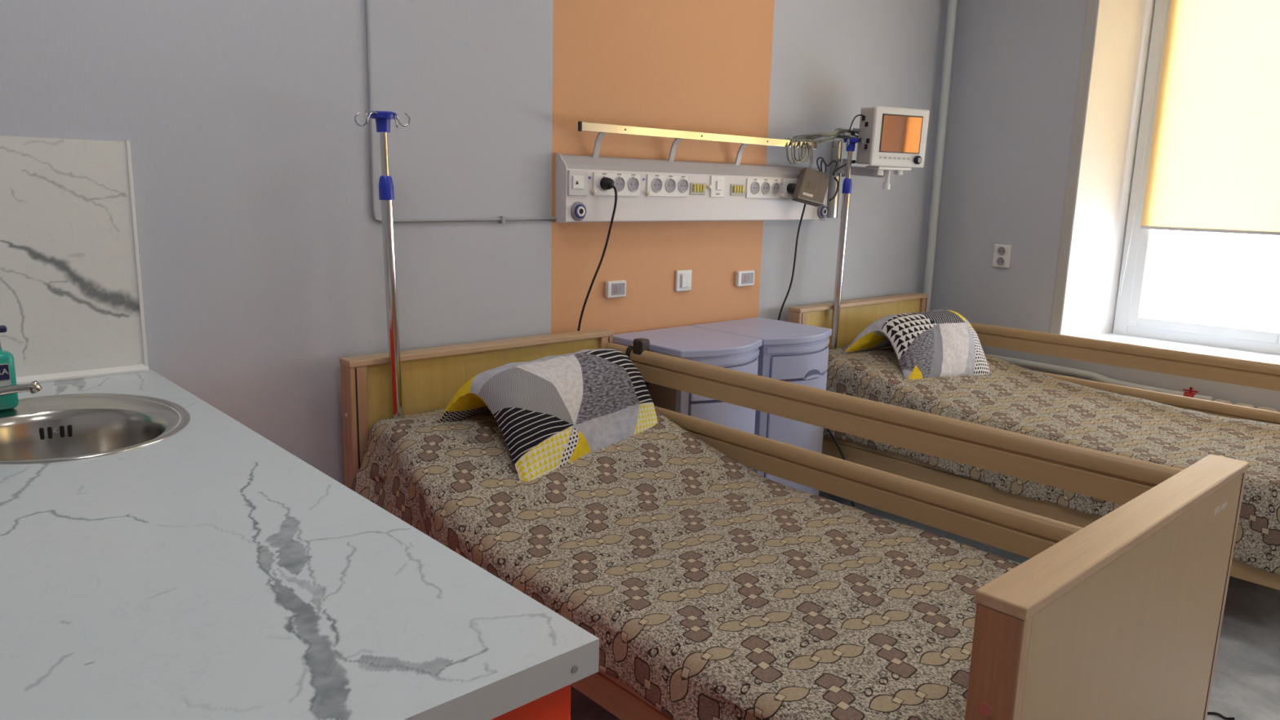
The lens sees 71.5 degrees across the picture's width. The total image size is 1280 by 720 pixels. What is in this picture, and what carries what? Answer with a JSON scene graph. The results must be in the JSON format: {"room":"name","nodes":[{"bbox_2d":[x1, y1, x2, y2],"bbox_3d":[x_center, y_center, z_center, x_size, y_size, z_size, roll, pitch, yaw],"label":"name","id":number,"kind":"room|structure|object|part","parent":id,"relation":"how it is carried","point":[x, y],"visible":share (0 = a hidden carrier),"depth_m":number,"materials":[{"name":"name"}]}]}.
{"room":"hospital room","nodes":[
{"label":"hospital room","id":0,"kind":"room"},
{"bbox_2d":[0,0,948,485],"bbox_3d":[-0.577,-0.664,2.916,6.570,2.900,0.200,-8,15,-42],"label":"wall","id":1,"kind":"structure","parent":0,"point":[260,241],"depth_m":2.74,"materials":[{"name":"grey paint"}]},
{"bbox_2d":[0,135,149,384],"bbox_3d":[-1.560,-0.209,1.947,0.828,0.572,0.020,-8,15,-42],"label":"backsplash","id":2,"kind":"structure","parent":1,"relation":"attached to","point":[71,298],"depth_m":2.12,"materials":[{"name":"stone"}]},
{"bbox_3d":[-1.567,0.064,2.000,0.828,0.017,0.020,-8,15,-42],"label":"trim","id":3,"kind":"part","parent":2,"relation":"part of","materials":[{"name":"white plastic"}]},
{"bbox_3d":[-1.258,-0.256,2.221,0.008,0.570,0.016,-8,15,-42],"label":"edge trim","id":4,"kind":"part","parent":2,"relation":"part of","materials":[{"name":"white plastic"}]},
{"bbox_2d":[365,0,556,223],"bbox_3d":[-0.514,-1.251,2.697,0.690,1.660,0.016,-8,15,-42],"label":"cable conduit","id":5,"kind":"object","parent":1,"relation":"attached to","point":[502,219],"visible":0.94,"depth_m":2.61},
{"bbox_2d":[604,280,626,297],"bbox_3d":[-0.090,-0.264,3.303,0.092,0.062,0.022,-8,15,-42],"label":"plate","id":6,"kind":"object","parent":1,"relation":"attached to","point":[617,288],"visible":1,"depth_m":3.29,"materials":[{"name":"white plastic"}]},
{"bbox_2d":[675,269,692,291],"bbox_3d":[0.176,-0.316,3.542,0.086,0.085,0.018,-8,15,-42],"label":"light switch","id":7,"kind":"object","parent":1,"relation":"attached to","point":[683,277],"visible":1,"depth_m":3.53,"materials":[{"name":"white plastic"}]},
{"bbox_2d":[555,152,827,222],"bbox_3d":[0.282,-0.668,3.523,1.483,0.234,0.078,-8,15,-42],"label":"bedhead outlet panel","id":8,"kind":"object","parent":1,"relation":"attached to","point":[647,189],"visible":0.97,"depth_m":3.35,"materials":[{"name":"white plastic"}]},
{"bbox_2d":[570,201,586,221],"bbox_3d":[-0.208,-0.512,3.061,0.066,0.066,0.020,-8,15,-42],"label":"outlet","id":9,"kind":"object","parent":8,"relation":"attached to","point":[578,209],"depth_m":3.05,"materials":[{"name":"blue plastic"}]},
{"bbox_2d":[577,177,617,331],"bbox_3d":[-0.162,-0.193,3.169,0.143,0.900,0.049,-3,12,-23],"label":"lead","id":10,"kind":"object","parent":8,"relation":"attached to","point":[605,183],"visible":0.77,"depth_m":3.13,"materials":[{"name":"black plastic"}]},
{"bbox_2d":[598,173,608,191],"bbox_3d":[-0.123,-0.623,3.113,0.054,0.063,0.010,-8,15,-42],"label":"socket","id":11,"kind":"object","parent":8,"relation":"attached to","point":[601,175],"depth_m":3.11,"materials":[{"name":"white plastic"}]},
{"bbox_3d":[-0.082,-0.625,3.162,0.218,0.080,0.008,-8,15,-42],"label":"socket panel","id":12,"kind":"part","parent":8,"relation":"part of","materials":[{"name":"white plastic"}]},
{"bbox_2d":[613,173,625,191],"bbox_3d":[-0.072,-0.630,3.159,0.054,0.063,0.010,-8,15,-42],"label":"socket","id":13,"kind":"object","parent":8,"relation":"attached to","point":[619,179],"depth_m":3.16,"materials":[{"name":"white plastic"}]},
{"bbox_2d":[627,173,639,191],"bbox_3d":[-0.022,-0.638,3.204,0.054,0.063,0.010,-8,15,-42],"label":"socket","id":14,"kind":"object","parent":8,"relation":"attached to","point":[633,179],"depth_m":3.21,"materials":[{"name":"white plastic"}]},
{"bbox_2d":[651,174,662,192],"bbox_3d":[0.065,-0.651,3.282,0.054,0.063,0.010,-8,15,-42],"label":"socket","id":15,"kind":"object","parent":8,"relation":"attached to","point":[656,180],"depth_m":3.28,"materials":[{"name":"white plastic"}]},
{"bbox_3d":[0.102,-0.652,3.328,0.210,0.080,0.008,-8,15,-42],"label":"socket panel","id":16,"kind":"part","parent":8,"relation":"part of","materials":[{"name":"white plastic"}]},
{"bbox_2d":[665,175,675,192],"bbox_3d":[0.117,-0.659,3.329,0.054,0.063,0.010,-8,15,-42],"label":"socket","id":17,"kind":"object","parent":8,"relation":"attached to","point":[670,180],"depth_m":3.33,"materials":[{"name":"white plastic"}]},
{"bbox_2d":[678,176,688,192],"bbox_3d":[0.166,-0.666,3.373,0.054,0.063,0.010,-8,15,-42],"label":"socket","id":18,"kind":"object","parent":8,"relation":"attached to","point":[683,181],"depth_m":3.38,"materials":[{"name":"white plastic"}]},
{"bbox_2d":[577,121,817,165],"bbox_3d":[0.264,-0.823,3.456,1.313,0.116,0.061,-8,15,-42],"label":"rail","id":19,"kind":"object","parent":8,"relation":"attached to","point":[602,129],"visible":0.94,"depth_m":3.33,"materials":[{"name":"metal"}]},
{"bbox_2d":[785,137,813,167],"bbox_3d":[0.678,-0.885,3.782,0.176,0.124,0.053,-8,15,-42],"label":"coiled cable","id":20,"kind":"object","parent":19,"relation":"hanging from","point":[802,159],"visible":0.88,"depth_m":3.78,"materials":[{"name":"grey plastic"}]},
{"bbox_3d":[0.305,-0.685,3.509,0.078,0.083,0.008,-8,15,-42],"label":"switch panel","id":21,"kind":"part","parent":8,"relation":"part of","materials":[{"name":"white plastic"}]},
{"bbox_2d":[751,178,759,194],"bbox_3d":[0.476,-0.712,3.652,0.054,0.063,0.010,-8,15,-42],"label":"socket","id":22,"kind":"object","parent":8,"relation":"attached to","point":[755,183],"depth_m":3.65,"materials":[{"name":"white plastic"}]},
{"bbox_3d":[0.514,-0.714,3.698,0.216,0.080,0.008,-8,15,-42],"label":"socket panel","id":23,"kind":"part","parent":8,"relation":"part of","materials":[{"name":"white plastic"}]},
{"bbox_2d":[761,179,770,195],"bbox_3d":[0.525,-0.720,3.696,0.054,0.063,0.010,-8,15,-42],"label":"socket","id":24,"kind":"object","parent":8,"relation":"attached to","point":[766,184],"depth_m":3.70,"materials":[{"name":"white plastic"}]},
{"bbox_2d":[771,179,780,195],"bbox_3d":[0.575,-0.727,3.741,0.054,0.063,0.010,-8,15,-42],"label":"socket","id":25,"kind":"object","parent":8,"relation":"attached to","point":[775,184],"depth_m":3.74,"materials":[{"name":"white plastic"}]},
{"bbox_3d":[0.668,-0.740,3.836,0.150,0.080,0.008,-8,15,-42],"label":"socket panel","id":26,"kind":"part","parent":8,"relation":"part of","materials":[{"name":"white plastic"}]},
{"bbox_2d":[817,204,827,218],"bbox_3d":[0.823,-0.666,3.988,0.066,0.066,0.020,-8,15,-42],"label":"outlet","id":27,"kind":"object","parent":8,"relation":"attached to","point":[822,211],"depth_m":3.98,"materials":[{"name":"blue plastic"}]},
{"bbox_2d":[791,156,856,206],"bbox_3d":[0.807,-0.776,3.874,0.490,0.213,0.092,-8,15,-42],"label":"power adapter","id":28,"kind":"object","parent":8,"relation":"attached to","point":[811,185],"visible":0.98,"depth_m":3.80,"materials":[{"name":"plastic"}]},
{"bbox_2d":[777,182,806,320],"bbox_3d":[0.657,-0.409,3.860,0.106,0.703,0.050,-2,12,-18],"label":"lead","id":29,"kind":"object","parent":28,"relation":"hanging from","point":[790,187],"visible":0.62,"depth_m":3.84,"materials":[{"name":"black plastic"}]},
{"bbox_3d":[0.787,-0.846,3.852,0.014,0.068,0.076,12,15,43],"label":"cord","id":30,"kind":"part","parent":28,"relation":"part of","materials":[{"name":"black rubber"}]},
{"bbox_3d":[0.825,-0.843,3.885,0.012,0.064,0.127,12,15,43],"label":"cord","id":31,"kind":"part","parent":28,"relation":"part of","materials":[{"name":"black rubber"}]},
{"bbox_3d":[0.848,-0.750,3.895,0.024,0.105,0.078,8,13,32],"label":"cord","id":32,"kind":"part","parent":28,"relation":"part of","materials":[{"name":"black rubber"}]},
{"bbox_3d":[0.915,-0.859,3.975,0.179,0.073,0.028,-8,15,-42],"label":"cord","id":33,"kind":"part","parent":28,"relation":"part of","materials":[{"name":"black rubber"}]},
{"bbox_2d":[734,270,755,286],"bbox_3d":[0.448,-0.348,3.786,0.108,0.066,0.022,-8,15,-42],"label":"plate","id":34,"kind":"object","parent":1,"relation":"attached to","point":[744,277],"visible":1,"depth_m":3.77,"materials":[{"name":"white plastic"}]},
{"bbox_2d":[826,106,929,217],"bbox_3d":[1.046,-0.878,3.993,0.401,0.486,0.359,-8,15,-42],"label":"patient monitor","id":35,"kind":"object","parent":1,"relation":"attached to","point":[836,153],"depth_m":3.91,"materials":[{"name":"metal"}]},
{"bbox_2d":[787,128,862,142],"bbox_3d":[0.829,-0.937,3.846,0.476,0.141,0.093,-6,13,-35],"label":"lead","id":36,"kind":"object","parent":35,"relation":"attached to","point":[846,133],"visible":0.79,"depth_m":3.78,"materials":[{"name":"black plastic"}]},
{"bbox_3d":[0.892,-0.829,4.082,0.022,0.348,0.039,-8,15,-42],"label":"wall rail","id":37,"kind":"part","parent":35,"relation":"part of","materials":[{"name":"metal"}]},
{"bbox_3d":[0.904,-0.831,4.097,0.016,0.348,0.033,-8,15,-42],"label":"rail","id":38,"kind":"part","parent":35,"relation":"part of","materials":[{"name":"silver metal"}]},
{"bbox_3d":[1.021,-0.854,4.028,0.182,0.051,0.032,9,13,34],"label":"arm","id":39,"kind":"part","parent":35,"relation":"part of","materials":[{"name":"white plastic"}]},
{"bbox_3d":[1.111,-0.857,3.972,0.185,0.017,0.095,-4,12,-25],"label":"mount plate","id":40,"kind":"part","parent":35,"relation":"part of","materials":[{"name":"white plastic"}]},
{"bbox_3d":[1.088,-0.984,3.929,0.378,0.252,0.135,-4,12,-25],"label":"patient monitor","id":41,"kind":"part","parent":35,"relation":"part of","materials":[{"name":"white plastic"}]},
{"bbox_3d":[1.238,-0.890,3.955,0.037,0.037,0.018,-4,12,-25],"label":"control knob","id":42,"kind":"part","parent":35,"relation":"part of","materials":[{"name":"black plastic"}]},
{"bbox_2d":[570,490,1279,719],"bbox_3d":[1.405,1.292,1.038,6.570,0.120,6.200,-8,15,-42],"label":"floor","id":43,"kind":"structure","parent":0,"point":[1246,686],"depth_m":2.76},
{"bbox_2d":[491,684,570,719],"bbox_3d":[-0.973,0.661,1.460,0.837,0.836,1.771,-8,15,-42],"label":"base cabinet","id":44,"kind":"object","parent":43,"relation":"on","point":[555,705],"visible":0.02,"depth_m":0.98,"materials":[{"name":"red laminate"}]},
{"bbox_2d":[0,369,599,719],"bbox_3d":[-0.962,0.233,1.363,0.838,0.040,1.806,-8,15,-42],"label":"countertop","id":45,"kind":"structure","parent":44,"relation":"on","point":[207,570],"depth_m":1.05,"materials":[{"name":"stone"}]},
{"bbox_2d":[0,380,42,395],"bbox_3d":[-1.322,0.061,1.778,0.202,0.122,0.081,-4,12,-25],"label":"mixer tap","id":46,"kind":"object","parent":45,"relation":"on","point":[34,387],"visible":1,"depth_m":1.82,"materials":[{"name":"silver metal"}]},
{"bbox_3d":[-1.321,0.071,1.806,0.157,0.037,0.022,-5,13,-31],"label":"spout","id":47,"kind":"part","parent":46,"relation":"part of","materials":[{"name":"silver metal"}]},
{"bbox_2d":[0,393,190,464],"bbox_3d":[-1.154,0.201,1.783,0.450,0.157,0.556,-8,15,-42],"label":"sink","id":48,"kind":"object","parent":45,"relation":"in","point":[78,427],"visible":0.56,"depth_m":1.89,"materials":[{"name":"metal"}]},
{"bbox_2d":[0,324,18,410],"bbox_3d":[-1.344,0.018,1.847,0.072,0.177,0.048,-8,15,-42],"label":"soap bottle","id":49,"kind":"object","parent":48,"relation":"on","point":[7,371],"visible":0.92,"depth_m":1.85,"materials":[{"name":"teal plastic"}]},
{"bbox_2d":[612,325,762,469],"bbox_3d":[0.181,0.329,3.327,0.422,0.832,0.461,-8,15,-42],"label":"base cabinet","id":50,"kind":"object","parent":43,"relation":"on","point":[739,353],"visible":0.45,"depth_m":3.12,"materials":[{"name":"purple plastic"}]},
{"bbox_3d":[0.003,0.340,3.228,0.002,0.720,0.343,-8,15,-42],"label":"panel","id":51,"kind":"part","parent":50,"relation":"part of","materials":[{"name":"brown wood"}]},
{"bbox_3d":[0.309,0.408,3.199,0.342,0.553,0.065,-8,15,-42],"label":"door","id":52,"kind":"part","parent":50,"relation":"part of","materials":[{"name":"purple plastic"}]},
{"bbox_3d":[0.318,0.072,3.133,0.342,0.107,0.065,-8,15,-42],"label":"drawer","id":53,"kind":"part","parent":50,"relation":"part of","materials":[{"name":"purple plastic"}]},
{"bbox_2d":[690,317,831,495],"bbox_3d":[0.499,0.282,3.613,0.426,0.832,0.461,-8,15,-42],"label":"base cabinet","id":54,"kind":"object","parent":43,"relation":"on","point":[797,353],"visible":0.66,"depth_m":3.40,"materials":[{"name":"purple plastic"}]},
{"bbox_3d":[0.627,0.351,3.483,0.346,0.573,0.065,-8,15,-42],"label":"door","id":55,"kind":"part","parent":54,"relation":"part of","materials":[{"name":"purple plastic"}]},
{"bbox_3d":[0.635,0.015,3.417,0.346,0.087,0.065,-8,15,-42],"label":"drawer","id":56,"kind":"part","parent":54,"relation":"part of","materials":[{"name":"purple plastic"}]},
{"bbox_3d":[0.660,0.050,3.411,0.096,0.030,0.016,-8,15,-42],"label":"finger pull","id":57,"kind":"part","parent":54,"relation":"part of","materials":[{"name":"plastic"}]},
{"bbox_2d":[339,328,1248,719],"bbox_3d":[0.163,0.521,2.254,0.995,0.864,2.023,-8,15,-42],"label":"hospital bed","id":58,"kind":"object","parent":43,"relation":"on","point":[1118,615],"visible":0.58,"depth_m":1.78,"materials":[{"name":"brown wood"}]},
{"bbox_2d":[354,110,410,418],"bbox_3d":[-0.724,-0.191,2.544,0.121,1.007,0.120,-6,13,-33],"label":"stand","id":59,"kind":"object","parent":58,"relation":"attached to","point":[386,193],"visible":0.97,"depth_m":2.52,"materials":[{"name":"silver metal"}]},
{"bbox_3d":[-0.492,0.318,2.944,0.985,0.726,0.065,-8,15,-42],"label":"headboard","id":60,"kind":"part","parent":58,"relation":"part of","materials":[{"name":"brown wood"}]},
{"bbox_3d":[-0.490,0.250,2.930,0.881,0.586,0.037,-8,15,-42],"label":"panel","id":61,"kind":"part","parent":58,"relation":"part of","materials":[{"name":"yellow laminate"}]},
{"bbox_3d":[-0.192,0.623,1.944,0.027,0.115,1.878,-8,15,-42],"label":"panel","id":62,"kind":"part","parent":58,"relation":"part of","materials":[{"name":"laminate"}]},
{"bbox_3d":[-0.038,-0.013,3.075,0.026,0.082,0.010,0,11,-8],"label":"cord","id":63,"kind":"part","parent":58,"relation":"part of","materials":[{"name":"black plastic"}]},
{"bbox_3d":[-0.030,-0.012,3.067,0.026,0.082,0.010,0,11,-8],"label":"cord","id":64,"kind":"part","parent":58,"relation":"part of","materials":[{"name":"black plastic"}]},
{"bbox_2d":[351,408,1021,719],"bbox_3d":[0.129,0.408,2.206,0.985,0.277,1.836,-8,15,-42],"label":"bedspread","id":65,"kind":"object","parent":58,"relation":"on","point":[712,587],"visible":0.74,"depth_m":1.97,"materials":[{"name":"beige fabric"}]},
{"bbox_2d":[437,348,657,481],"bbox_3d":[-0.221,0.138,2.688,0.433,0.272,0.730,11,14,39],"label":"pillow","id":66,"kind":"object","parent":65,"relation":"on","point":[551,412],"visible":0.95,"depth_m":2.57,"materials":[{"name":"multicoloured fabric"}]},
{"bbox_3d":[0.516,0.318,2.537,0.038,0.104,1.878,-8,15,-42],"label":"rail","id":67,"kind":"part","parent":58,"relation":"part of","materials":[{"name":"laminate"}]},
{"bbox_3d":[0.521,0.136,2.501,0.038,0.104,1.878,-8,15,-42],"label":"rail","id":68,"kind":"part","parent":58,"relation":"part of","materials":[{"name":"laminate"}]},
{"bbox_3d":[0.816,0.635,1.541,0.985,0.746,0.063,-8,15,-42],"label":"footboard","id":69,"kind":"part","parent":58,"relation":"part of","materials":[{"name":"brown wood"}]},
{"bbox_3d":[0.827,0.568,1.522,0.939,0.606,0.044,-8,15,-42],"label":"panel","id":70,"kind":"part","parent":58,"relation":"part of","materials":[{"name":"brown wood"}]},
{"bbox_2d":[826,428,854,507],"bbox_3d":[0.895,0.491,3.709,0.033,0.401,0.412,-5,13,-31],"label":"cable","id":71,"kind":"object","parent":43,"relation":"on","point":[828,429],"visible":0.34,"depth_m":3.79,"materials":[{"name":"black rubber"}]},
{"bbox_2d":[923,0,957,311],"bbox_3d":[1.545,-0.941,4.619,0.044,2.900,0.044,-8,15,-42],"label":"riser pipe","id":72,"kind":"object","parent":43,"relation":"on","point":[952,4],"visible":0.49,"depth_m":4.57,"materials":[{"name":"grey metal"}]},
{"bbox_2d":[787,293,1279,590],"bbox_3d":[1.720,0.289,3.655,1.081,0.864,2.023,-8,15,-42],"label":"hospital bed","id":73,"kind":"object","parent":43,"relation":"on","point":[855,315],"visible":0.2,"depth_m":3.79,"materials":[{"name":"brown wood"}]},
{"bbox_2d":[829,137,865,349],"bbox_3d":[0.917,-0.460,4.014,0.121,1.055,0.120,-4,12,-27],"label":"stand","id":74,"kind":"object","parent":73,"relation":"attached to","point":[851,143],"visible":0.91,"depth_m":3.98,"materials":[{"name":"silver metal"}]},
{"bbox_3d":[1.067,0.086,4.346,1.075,0.726,0.065,-8,15,-42],"label":"headboard","id":75,"kind":"part","parent":73,"relation":"part of","materials":[{"name":"brown wood"}]},
{"bbox_3d":[1.070,0.017,4.332,0.971,0.586,0.037,-8,15,-42],"label":"panel","id":76,"kind":"part","parent":73,"relation":"part of","materials":[{"name":"yellow laminate"}]},
{"bbox_3d":[1.346,0.494,3.349,0.027,0.130,1.878,-8,15,-42],"label":"panel","id":77,"kind":"part","parent":73,"relation":"part of","materials":[{"name":"laminate"}]},
{"bbox_2d":[822,345,1279,574],"bbox_3d":[1.695,0.253,3.631,1.042,0.394,1.838,-8,15,-42],"label":"bedspread","id":78,"kind":"object","parent":73,"relation":"on","point":[1013,397],"visible":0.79,"depth_m":3.41,"materials":[{"name":"beige fabric"}]},
{"bbox_2d":[842,309,991,379],"bbox_3d":[1.307,-0.074,4.012,0.732,0.255,0.450,-6,13,-35],"label":"pillow","id":79,"kind":"object","parent":78,"relation":"on","point":[940,343],"visible":0.98,"depth_m":3.92,"materials":[{"name":"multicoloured fabric"}]},
{"bbox_3d":[2.114,-0.028,3.950,0.038,0.104,1.878,-8,15,-42],"label":"rail","id":80,"kind":"part","parent":73,"relation":"part of","materials":[{"name":"laminate"}]},
{"bbox_3d":[2.109,0.158,3.986,0.038,0.104,1.878,-8,15,-42],"label":"rail","id":81,"kind":"part","parent":73,"relation":"part of","materials":[{"name":"laminate"}]},
{"bbox_2d":[1207,711,1235,719],"bbox_3d":[1.561,0.963,2.409,0.089,0.008,0.022,5,11,16],"label":"wire","id":82,"kind":"object","parent":43,"relation":"on","point":[1208,713],"visible":0.7,"depth_m":2.40,"materials":[{"name":"black rubber"}]},
{"bbox_2d":[1213,399,1276,411],"bbox_3d":[2.777,0.507,3.534,0.090,0.535,0.954,-8,15,-42],"label":"radiator","id":83,"kind":"object","parent":43,"relation":"on","point":[1215,400],"visible":0.13,"depth_m":3.73,"materials":[{"name":"metal"}]},
{"bbox_2d":[985,353,1213,400],"bbox_3d":[2.011,0.058,4.323,0.054,0.074,1.360,-8,15,-42],"label":"pipe","id":84,"kind":"object","parent":83,"relation":"attached to","point":[1051,368],"visible":0.64,"depth_m":4.20,"materials":[{"name":"white metal"}]},
{"bbox_2d":[929,0,1279,412],"bbox_3d":[3.704,-0.527,2.783,0.450,2.900,5.800,-8,15,-42],"label":"wall","id":85,"kind":"structure","parent":0,"point":[1015,68],"depth_m":4.43,"materials":[{"name":"grey paint"}]},
{"bbox_2d":[991,244,1012,268],"bbox_3d":[1.835,-0.527,4.508,0.018,0.117,0.092,-8,15,-42],"label":"wall socket","id":86,"kind":"object","parent":85,"relation":"attached to","point":[1002,253],"visible":1,"depth_m":4.50,"materials":[{"name":"white plastic"}]},
{"bbox_2d":[1049,0,1098,334],"bbox_3d":[2.944,-0.804,3.239,0.007,1.910,2.680,-8,15,-42],"label":"trim","id":87,"kind":"structure","parent":85,"relation":"attached to","point":[1092,5],"depth_m":4.20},
{"bbox_2d":[1059,0,1155,336],"bbox_3d":[3.093,-0.821,3.374,0.403,1.820,2.590,-8,15,-42],"label":"window reveal","id":88,"kind":"structure","parent":85,"relation":"attached to","point":[1123,28],"depth_m":4.28,"materials":[{"name":"white paint"}]},
{"bbox_2d":[1076,333,1279,364],"bbox_3d":[3.052,0.091,3.535,0.450,0.035,2.650,-8,15,-42],"label":"windowsill","id":89,"kind":"structure","parent":85,"relation":"attached to","point":[1193,348],"depth_m":4.15,"materials":[{"name":"plastic"}]},
{"bbox_2d":[1112,0,1279,355],"bbox_3d":[3.248,-0.842,3.514,0.082,1.825,2.370,-8,15,-42],"label":"window","id":90,"kind":"structure","parent":85,"relation":"in","point":[1129,320],"depth_m":4.33,"materials":[{"name":"plastic"}]},
{"bbox_2d":[1120,0,1279,295],"bbox_3d":[2.665,-1.046,4.031,0.039,1.588,0.717,-8,15,-42],"label":"roller blind","id":91,"kind":"object","parent":90,"relation":"attached to","point":[1214,165],"visible":1,"depth_m":4.06,"materials":[{"name":"yellow fabric"}]},
{"bbox_3d":[2.423,-1.006,4.285,0.036,1.400,0.010,10,14,38],"label":"pull cord","id":92,"kind":"part","parent":91,"relation":"part of","materials":[{"name":"white plastic"}]}
]}

